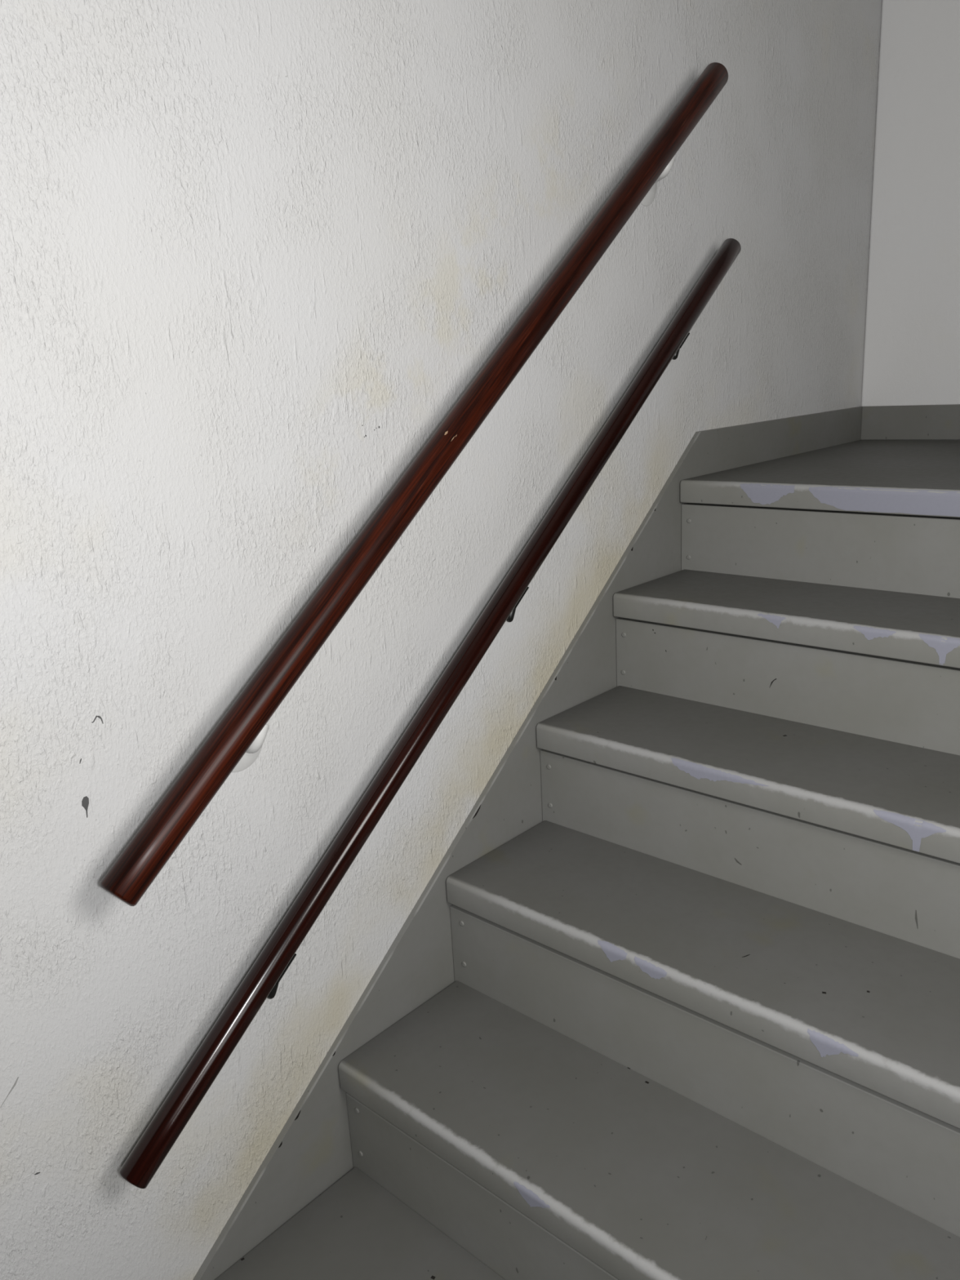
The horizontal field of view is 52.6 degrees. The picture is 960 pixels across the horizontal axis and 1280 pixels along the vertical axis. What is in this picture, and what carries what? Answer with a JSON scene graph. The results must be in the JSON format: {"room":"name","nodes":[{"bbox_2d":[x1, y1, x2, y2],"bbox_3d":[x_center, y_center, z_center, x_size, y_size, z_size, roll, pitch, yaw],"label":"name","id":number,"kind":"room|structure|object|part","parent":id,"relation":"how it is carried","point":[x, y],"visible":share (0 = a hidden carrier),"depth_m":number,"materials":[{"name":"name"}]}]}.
{"room":"stairwell","nodes":[
{"label":"stairwell","id":0,"kind":"room"},
{"bbox_2d":[0,0,882,1279],"bbox_3d":[-0.505,-0.269,0.976,0.150,3.213,5.008,10,20,40],"label":"wall","id":1,"kind":"structure","parent":0,"point":[255,255],"depth_m":1.21,"materials":[{"name":"white paint"}]},
{"bbox_2d":[99,62,728,906],"bbox_3d":[-0.004,-0.358,1.365,0.092,1.018,1.308,10,20,40],"label":"handrail","id":2,"kind":"object","parent":1,"relation":"attached to","point":[236,742],"visible":1,"depth_m":1.21,"materials":[{"name":"brown wood"}]},
{"bbox_3d":[-0.295,0.125,1.188,0.004,0.074,0.074,10,20,40],"label":"wall plate","id":3,"kind":"part","parent":2,"relation":"part of","materials":[{"name":"white paint"}]},
{"bbox_3d":[-0.276,0.115,1.154,0.028,0.053,0.077,-16,20,-39],"label":"arm","id":4,"kind":"part","parent":2,"relation":"part of","materials":[{"name":"white paint"}]},
{"bbox_3d":[0.286,-0.789,1.677,0.004,0.074,0.074,10,20,40],"label":"wall plate","id":5,"kind":"part","parent":2,"relation":"part of","materials":[{"name":"white paint"}]},
{"bbox_3d":[0.297,-0.789,1.637,0.027,0.039,0.084,-9,17,-22],"label":"arm","id":6,"kind":"part","parent":2,"relation":"part of","materials":[{"name":"white paint"}]},
{"bbox_2d":[119,238,741,1188],"bbox_3d":[0.025,-0.068,1.472,0.077,1.089,1.424,10,20,40],"label":"handrail","id":7,"kind":"object","parent":1,"relation":"attached to","point":[261,982],"visible":1,"depth_m":1.31,"materials":[{"name":"brown wood"}]},
{"bbox_3d":[-0.267,0.429,1.240,0.020,0.036,0.069,-8,16,-17],"label":"arm","id":8,"kind":"part","parent":7,"relation":"part of","materials":[{"name":"black metal"}]},
{"bbox_3d":[0.049,-0.052,1.509,0.018,0.031,0.089,-2,15,2],"label":"arm","id":9,"kind":"part","parent":7,"relation":"part of","materials":[{"name":"black metal"}]},
{"bbox_3d":[0.357,-0.535,1.770,0.017,0.048,0.114,0,16,12],"label":"arm","id":10,"kind":"part","parent":7,"relation":"part of","materials":[{"name":"black metal"}]},
{"bbox_2d":[857,0,959,518],"bbox_3d":[1.792,-0.670,2.006,1.900,3.213,0.150,9,19,37],"label":"wall","id":11,"kind":"structure","parent":0,"point":[912,352],"depth_m":2.37,"materials":[{"name":"white paint"}]},
{"bbox_2d":[860,404,959,439],"bbox_3d":[1.109,-0.555,2.479,0.262,0.086,0.015,9,19,37],"label":"baseboard","id":12,"kind":"structure","parent":11,"relation":"attached to","point":[913,422],"depth_m":2.48,"materials":[{"name":"grey paint"}]},
{"bbox_3d":[0.841,1.459,0.308,3.210,0.100,5.008,10,20,40],"label":"floor","id":13,"kind":"structure","parent":0,"visible":0},
{"bbox_2d":[192,406,959,1279],"bbox_3d":[0.633,0.380,1.370,1.240,1.440,2.685,10,20,40],"label":"staircase","id":14,"kind":"structure","parent":13,"relation":"on","point":[676,996],"depth_m":1.36,"materials":[{"name":"grey paint"}]}
]}

